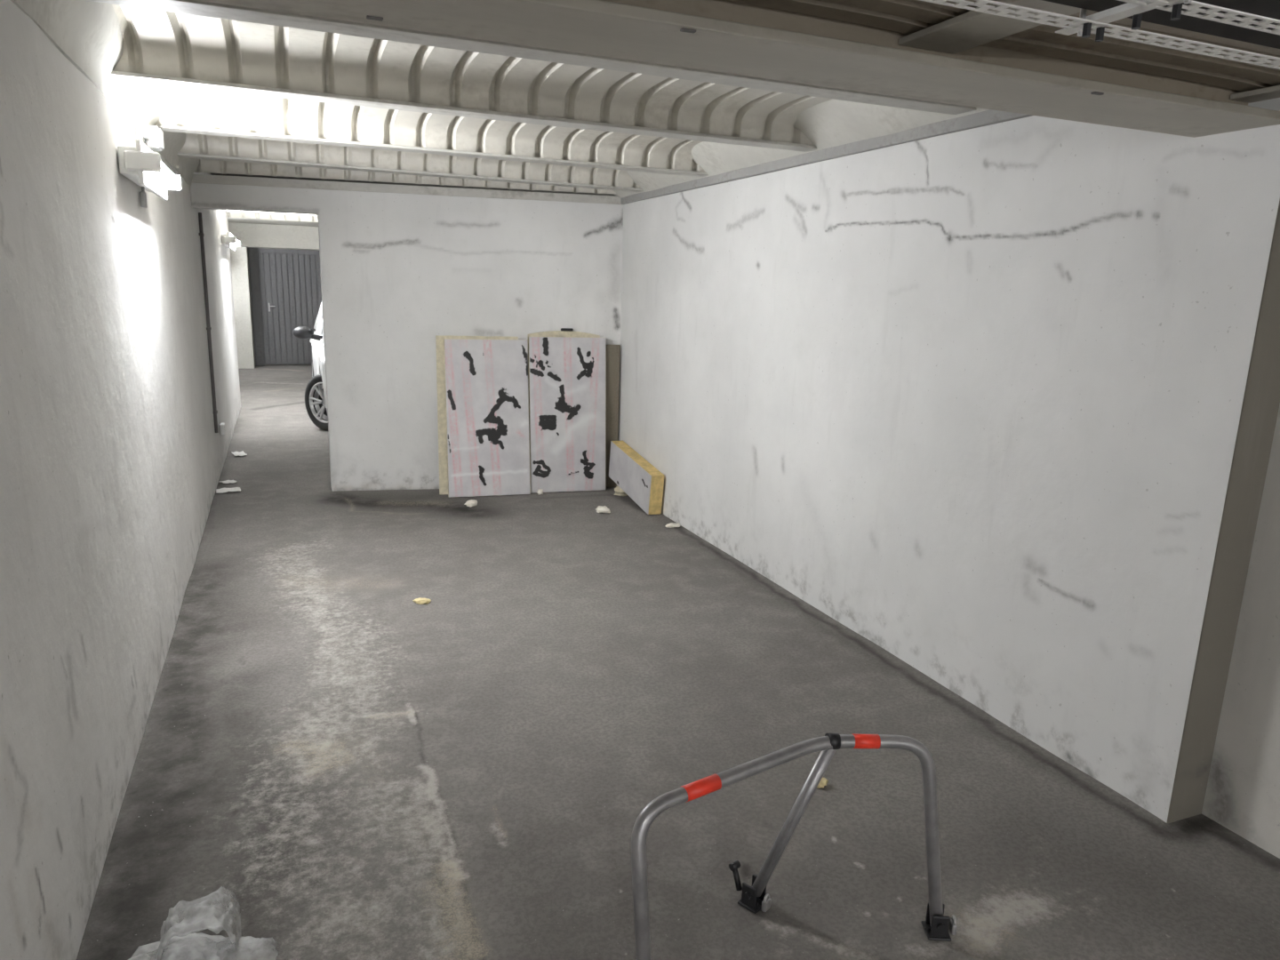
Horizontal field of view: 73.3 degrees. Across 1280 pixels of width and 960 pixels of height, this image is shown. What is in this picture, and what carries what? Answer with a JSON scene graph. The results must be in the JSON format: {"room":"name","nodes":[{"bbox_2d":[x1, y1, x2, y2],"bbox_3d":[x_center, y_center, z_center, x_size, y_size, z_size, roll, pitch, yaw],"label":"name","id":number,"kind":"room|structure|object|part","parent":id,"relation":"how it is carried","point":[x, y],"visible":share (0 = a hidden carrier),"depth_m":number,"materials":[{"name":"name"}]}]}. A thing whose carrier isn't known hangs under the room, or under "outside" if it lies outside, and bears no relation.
{"room":"parking garage","nodes":[
{"label":"parking garage","id":0,"kind":"room"},
{"bbox_2d":[0,0,240,959],"bbox_3d":[-2.123,-0.504,3.429,0.225,2.620,16.000,-3,13,-22],"label":"wall","id":1,"kind":"structure","parent":0,"point":[112,456],"depth_m":2.40,"materials":[{"name":"white paint"}]},
{"bbox_2d":[10,0,199,185],"bbox_3d":[-2.140,-1.678,3.664,0.166,0.343,5.171,-3,13,-22],"label":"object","id":2,"kind":"structure","parent":1,"relation":"attached to","point":[88,34],"depth_m":2.85,"materials":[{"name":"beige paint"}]},
{"bbox_2d":[136,127,150,142],"bbox_3d":[-2.222,-1.476,3.853,0.026,0.174,0.351,-4,14,-23],"label":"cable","id":3,"kind":"object","parent":1,"relation":"attached to","point":[140,132],"visible":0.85,"depth_m":3.73,"materials":[{"name":"white plastic"}]},
{"bbox_2d":[117,138,182,207],"bbox_3d":[-2.037,-1.259,3.599,0.143,0.215,0.800,-3,13,-22],"label":"wall lamp","id":4,"kind":"object","parent":1,"relation":"attached to","point":[144,167],"visible":1,"depth_m":3.27,"materials":[{"name":"white plastic"}]},
{"bbox_2d":[152,161,179,188],"bbox_3d":[-1.999,-1.286,3.609,0.054,0.054,0.720,-3,13,-22],"label":"diffuser","id":5,"kind":"object","parent":4,"relation":"attached to","point":[165,179],"depth_m":3.65,"materials":[{"name":"white plastic"}]},
{"bbox_2d":[144,125,164,151],"bbox_3d":[-2.290,-1.611,4.054,0.068,0.100,0.120,-3,13,-22],"label":"junction box","id":6,"kind":"object","parent":1,"relation":"attached to","point":[156,143],"visible":0.81,"depth_m":4.01,"materials":[{"name":"grey plastic"}]},
{"bbox_3d":[-2.262,-1.613,4.066,0.008,0.080,0.100,-3,13,-22],"label":"lid","id":7,"kind":"part","parent":6,"relation":"part of","materials":[{"name":"white plastic"}]},
{"bbox_2d":[198,212,218,432],"bbox_3d":[-3.329,-1.193,6.633,0.032,1.671,0.085,-3,13,-22],"label":"conduit","id":8,"kind":"object","parent":1,"relation":"attached to","point":[200,219],"visible":1,"depth_m":6.62,"materials":[{"name":"white metal"}]},
{"bbox_2d":[219,423,225,435],"bbox_3d":[-3.556,-0.434,7.326,0.041,0.095,0.120,-3,13,-22],"label":"box","id":9,"kind":"object","parent":1,"relation":"attached to","point":[222,426],"visible":1,"depth_m":7.28,"materials":[{"name":"white plastic"}]},
{"bbox_2d":[221,232,240,250],"bbox_3d":[-4.482,-2.613,9.434,0.141,0.165,1.140,-3,13,-22],"label":"wall lamp","id":10,"kind":"object","parent":1,"relation":"attached to","point":[228,240],"visible":1,"depth_m":8.94,"materials":[{"name":"white plastic"}]},
{"bbox_2d":[230,247,255,368],"bbox_3d":[-7.278,-3.335,15.525,0.430,2.620,0.600,-3,13,-22],"label":"pillar","id":11,"kind":"structure","parent":0,"point":[239,257],"depth_m":15.34,"materials":[{"name":"beige paint"}]},
{"bbox_2d":[227,217,318,226],"bbox_3d":[-3.490,-3.803,12.734,5.400,0.080,2.800,-3,13,-22],"label":"trim","id":12,"kind":"structure","parent":0,"point":[229,220],"depth_m":12.77,"materials":[{"name":"beige paint"}]},
{"bbox_2d":[227,222,319,249],"bbox_3d":[-4.070,-3.986,14.139,5.400,0.485,0.250,-3,13,-22],"label":"lintel","id":13,"kind":"object","parent":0,"point":[250,235],"depth_m":13.38,"materials":[{"name":"beige paint"}]},
{"bbox_2d":[247,247,319,365],"bbox_3d":[-5.153,-3.570,16.872,5.800,2.620,0.180,-3,13,-22],"label":"wall","id":14,"kind":"structure","parent":0,"point":[247,247],"depth_m":16.07,"materials":[{"name":"beige paint"}]},
{"bbox_2d":[248,248,321,365],"bbox_3d":[-6.024,-3.266,16.401,2.520,2.140,0.119,-3,13,-22],"label":"door","id":15,"kind":"structure","parent":14,"relation":"in","point":[286,292],"depth_m":16.12,"materials":[{"name":"grey paint"}]},
{"bbox_2d":[190,183,623,491],"bbox_3d":[-1.657,-1.032,6.693,3.335,2.268,0.161,-1,13,-12],"label":"wall","id":16,"kind":"structure","parent":0,"point":[399,272],"depth_m":6.58,"materials":[{"name":"white paint"}]},
{"bbox_2d":[192,174,621,204],"bbox_3d":[-1.698,-2.158,6.419,3.178,0.058,0.177,-1,13,-12],"label":"beam","id":17,"kind":"structure","parent":16,"relation":"attached to","point":[206,179],"depth_m":6.32,"materials":[{"name":"grey paint"}]},
{"bbox_2d":[76,365,1279,959],"bbox_3d":[-1.344,0.010,7.204,12.000,0.009,22.400,-3,13,-22],"label":"floor","id":18,"kind":"structure","parent":0,"point":[357,769],"depth_m":2.92,"materials":[{"name":"concrete"}]},
{"bbox_2d":[128,890,278,959],"bbox_3d":[-1.050,1.090,1.939,0.428,0.168,0.314,-3,13,-22],"label":"plastic bag","id":19,"kind":"object","parent":18,"relation":"on","point":[194,941],"visible":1,"depth_m":2.01,"materials":[{"name":"white plastic"}]},
{"bbox_2d":[219,480,236,483],"bbox_3d":[-3.283,0.014,6.858,0.101,0.015,0.112,12,16,38],"label":"paper scrap","id":20,"kind":"object","parent":18,"relation":"on","point":[226,481],"visible":1,"depth_m":6.86,"materials":[{"name":"white paper"}]},
{"bbox_2d":[216,487,240,493],"bbox_3d":[-3.156,0.075,6.592,0.175,0.014,0.130,-5,14,-28],"label":"paper scrap","id":21,"kind":"object","parent":18,"relation":"on","point":[235,489],"visible":1,"depth_m":6.58,"materials":[{"name":"white paper"}]},
{"bbox_2d":[231,450,247,455],"bbox_3d":[-3.705,-0.241,7.952,0.106,0.017,0.201,-7,15,-33],"label":"paper scrap","id":22,"kind":"object","parent":18,"relation":"on","point":[236,453],"visible":1,"depth_m":7.94,"materials":[{"name":"white paper"}]},
{"bbox_2d":[292,302,327,430],"bbox_3d":[-3.118,-1.553,10.603,2.140,1.470,3.870,-3,13,-22],"label":"car","id":23,"kind":"object","parent":18,"relation":"on","point":[316,398],"visible":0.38,"depth_m":9.41,"materials":[{"name":"white paint"}]},
{"bbox_2d":[292,326,322,340],"bbox_3d":[-3.853,-1.698,9.990,0.337,0.174,0.120,-3,13,-22],"label":"mirror","id":24,"kind":"object","parent":23,"relation":"attached to","point":[303,332],"depth_m":9.94,"materials":[{"name":"black plastic"}]},
{"bbox_2d":[412,597,431,604],"bbox_3d":[-1.119,0.618,4.413,0.096,0.024,0.056,4,13,11],"label":"crumb","id":25,"kind":"object","parent":18,"relation":"on","point":[420,601],"visible":1,"depth_m":4.39,"materials":[{"name":"beige"}]},
{"bbox_2d":[464,499,477,506],"bbox_3d":[-1.250,0.169,6.395,0.083,0.036,0.146,4,13,10],"label":"crumb","id":26,"kind":"object","parent":18,"relation":"on","point":[472,502],"visible":1,"depth_m":6.36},
{"bbox_2d":[435,335,530,497],"bbox_3d":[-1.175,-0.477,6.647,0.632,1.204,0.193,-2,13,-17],"label":"board","id":27,"kind":"object","parent":18,"relation":"on","point":[487,383],"visible":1,"depth_m":6.62,"materials":[{"name":"beige plastic"}]},
{"bbox_2d":[536,488,543,495],"bbox_3d":[-0.787,0.093,6.792,0.047,0.041,0.057,2,12,1],"label":"crumb","id":28,"kind":"object","parent":18,"relation":"on","point":[540,491],"visible":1,"depth_m":6.78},
{"bbox_2d":[528,330,599,381],"bbox_3d":[-0.617,-0.559,6.922,0.570,1.266,0.026,-1,12,-12],"label":"board","id":29,"kind":"object","parent":18,"relation":"on","point":[553,333],"visible":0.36,"depth_m":6.78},
{"bbox_2d":[560,328,573,331],"bbox_3d":[-0.577,-1.186,6.785,0.100,0.022,0.024,-3,13,-22],"label":"lump","id":30,"kind":"object","parent":29,"relation":"on","point":[562,329],"visible":1,"depth_m":6.78,"materials":[{"name":"black plastic"}]},
{"bbox_2d":[528,336,606,493],"bbox_3d":[-0.575,-0.515,6.835,0.612,1.227,0.140,-2,13,-17],"label":"board","id":31,"kind":"object","parent":18,"relation":"on","point":[567,375],"visible":1,"depth_m":6.80,"materials":[{"name":"beige plastic"}]},
{"bbox_2d":[595,505,610,512],"bbox_3d":[-0.275,0.215,6.306,0.133,0.043,0.092,13,17,42],"label":"crumb","id":32,"kind":"object","parent":18,"relation":"on","point":[600,509],"visible":1,"depth_m":6.27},
{"bbox_2d":[605,344,620,487],"bbox_3d":[-0.233,-0.513,6.998,0.115,1.165,0.020,-1,13,-12],"label":"wooden plank","id":33,"kind":"object","parent":18,"relation":"on","point":[612,351],"visible":0.62,"depth_m":6.96,"materials":[{"name":"brown wood"}]},
{"bbox_2d":[614,486,627,495],"bbox_3d":[-0.139,0.077,6.864,0.149,0.078,0.164,5,13,15],"label":"foam offcut","id":34,"kind":"object","parent":18,"relation":"on","point":[619,491],"visible":0.58,"depth_m":6.82,"materials":[{"name":"beige plastic"}]},
{"bbox_2d":[608,440,663,514],"bbox_3d":[-0.039,-0.032,6.590,0.105,0.408,0.892,-3,13,-22],"label":"foam block","id":35,"kind":"object","parent":18,"relation":"on","point":[636,476],"visible":1,"depth_m":6.44,"materials":[{"name":"yellow plastic"}]},
{"bbox_2d":[664,522,680,527],"bbox_3d":[0.229,0.314,5.970,0.118,0.024,0.080,-3,13,-20],"label":"crumb","id":36,"kind":"object","parent":18,"relation":"on","point":[671,524],"visible":1,"depth_m":5.95,"materials":[{"name":"white"}]},
{"bbox_2d":[631,732,957,959],"bbox_3d":[0.351,0.898,2.130,0.905,0.548,0.414,-3,13,-22],"label":"barrier","id":37,"kind":"object","parent":18,"relation":"on","point":[936,925],"visible":1,"depth_m":2.13,"materials":[{"name":"metal"}]},
{"bbox_3d":[0.264,1.076,2.337,0.028,0.071,0.044,-7,15,-33],"label":"release lever","id":38,"kind":"part","parent":37,"relation":"part of","materials":[{"name":"black plastic"}]},
{"bbox_2d":[816,777,828,788],"bbox_3d":[0.604,1.009,2.878,0.044,0.024,0.056,11,15,36],"label":"crumb","id":39,"kind":"object","parent":18,"relation":"on","point":[823,781],"visible":0.58,"depth_m":2.86,"materials":[{"name":"beige"}]},
{"bbox_2d":[112,0,1279,222],"bbox_3d":[-0.819,-2.375,6.755,5.500,0.530,22.200,-3,13,-22],"label":"ceiling","id":40,"kind":"structure","parent":0,"point":[158,43],"depth_m":3.68,"materials":[{"name":"metal"}]},
{"bbox_2d":[177,152,643,191],"bbox_3d":[-1.400,-2.117,5.674,3.106,0.200,0.120,-3,13,-22],"label":"steel beam","id":41,"kind":"structure","parent":40,"relation":"attached to","point":[180,155],"depth_m":5.59,"materials":[{"name":"grey metal"}]},
{"bbox_2d":[154,123,708,176],"bbox_3d":[-1.007,-1.898,4.736,3.106,0.200,0.120,-3,13,-22],"label":"steel beam","id":42,"kind":"structure","parent":40,"relation":"attached to","point":[164,127],"depth_m":4.65,"materials":[{"name":"white metal"}]},
{"bbox_2d":[110,70,816,151],"bbox_3d":[-0.561,-1.649,3.672,3.106,0.200,0.120,-3,13,-22],"label":"steel beam","id":43,"kind":"structure","parent":40,"relation":"attached to","point":[117,76],"depth_m":3.56,"materials":[{"name":"white metal"}]},
{"bbox_2d":[84,0,975,114],"bbox_3d":[-0.156,-1.424,2.708,3.106,0.200,0.120,-3,13,-22],"label":"steel beam","id":44,"kind":"structure","parent":40,"relation":"attached to","point":[194,7],"depth_m":2.62,"materials":[{"name":"white metal"}]},
{"bbox_2d":[196,0,1279,137],"bbox_3d":[0.782,-1.140,1.986,4.250,0.454,0.278,-3,13,-22],"label":"girder","id":45,"kind":"object","parent":40,"relation":"attached to","point":[716,36],"visible":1,"depth_m":1.83,"materials":[{"name":"grey metal"}]},
{"bbox_2d":[898,0,1080,54],"bbox_3d":[1.397,-0.673,0.164,0.160,0.220,3.924,-3,13,-22],"label":"joist","id":46,"kind":"object","parent":40,"relation":"attached to","point":[970,29],"visible":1,"depth_m":1.80,"materials":[{"name":"beige paint"}]},
{"bbox_2d":[919,0,1279,69],"bbox_3d":[0.906,-0.853,1.362,2.480,0.270,0.330,-3,13,-22],"label":"cable tray","id":47,"kind":"object","parent":40,"relation":"hanging from","point":[1083,25],"visible":1,"depth_m":1.40,"materials":[{"name":"grey metal"}]},
{"bbox_3d":[0.754,-0.882,1.439,0.009,0.255,0.009,-11,17,-44],"label":"hanger rod","id":48,"kind":"part","parent":47,"relation":"part of","materials":[{"name":"metal"}]},
{"bbox_2d":[1042,0,1279,48],"bbox_3d":[0.917,-0.765,1.335,2.430,0.018,0.315,-3,13,-22],"label":"board","id":49,"kind":"object","parent":47,"relation":"on","point":[1266,8],"visible":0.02,"depth_m":1.45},
{"bbox_3d":[0.827,-0.842,1.266,0.009,0.255,0.009,-11,17,-44],"label":"hanger rod","id":50,"kind":"part","parent":47,"relation":"part of","materials":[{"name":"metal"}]},
{"bbox_3d":[0.915,-0.736,1.359,2.480,0.002,0.045,-3,13,-22],"label":"slotted rail","id":51,"kind":"part","parent":47,"relation":"part of","materials":[{"name":"silver metal"}]},
{"bbox_2d":[1230,84,1279,103],"bbox_3d":[2.429,-0.735,0.583,0.170,0.220,3.924,-3,13,-22],"label":"joist","id":52,"kind":"object","parent":40,"relation":"attached to","point":[1270,92],"visible":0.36,"depth_m":2.30,"materials":[{"name":"beige paint"}]},
{"bbox_2d":[616,97,1279,822],"bbox_3d":[0.782,-0.557,4.875,0.163,2.268,5.240,-3,13,-22],"label":"wall","id":53,"kind":"structure","parent":0,"point":[972,399],"depth_m":3.33,"materials":[{"name":"white paint"}]},
{"bbox_2d":[613,98,988,198],"bbox_3d":[0.640,-1.824,4.538,0.326,0.272,4.707,-3,13,-22],"label":"wall","id":54,"kind":"structure","parent":53,"relation":"attached to","point":[832,123],"depth_m":4.03,"materials":[{"name":"grey painted concrete"}]},
{"bbox_2d":[620,109,1031,204],"bbox_3d":[0.789,-1.696,4.662,0.182,0.054,4.750,-3,13,-22],"label":"beam","id":55,"kind":"structure","parent":53,"relation":"attached to","point":[988,117],"depth_m":4.01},
{"bbox_2d":[1166,199,1279,823],"bbox_3d":[1.777,-0.005,2.514,0.161,2.268,0.004,-3,13,-22],"label":"wall pier","id":56,"kind":"object","parent":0,"point":[1261,397],"visible":1,"depth_m":2.56,"materials":[{"name":"white paint"}]},
{"bbox_2d":[1201,405,1279,858],"bbox_3d":[3.003,0.403,0.021,0.198,2.620,5.597,-3,13,-22],"label":"wall","id":57,"kind":"structure","parent":0,"point":[1243,792],"depth_m":2.60,"materials":[{"name":"white paint"}]}
]}

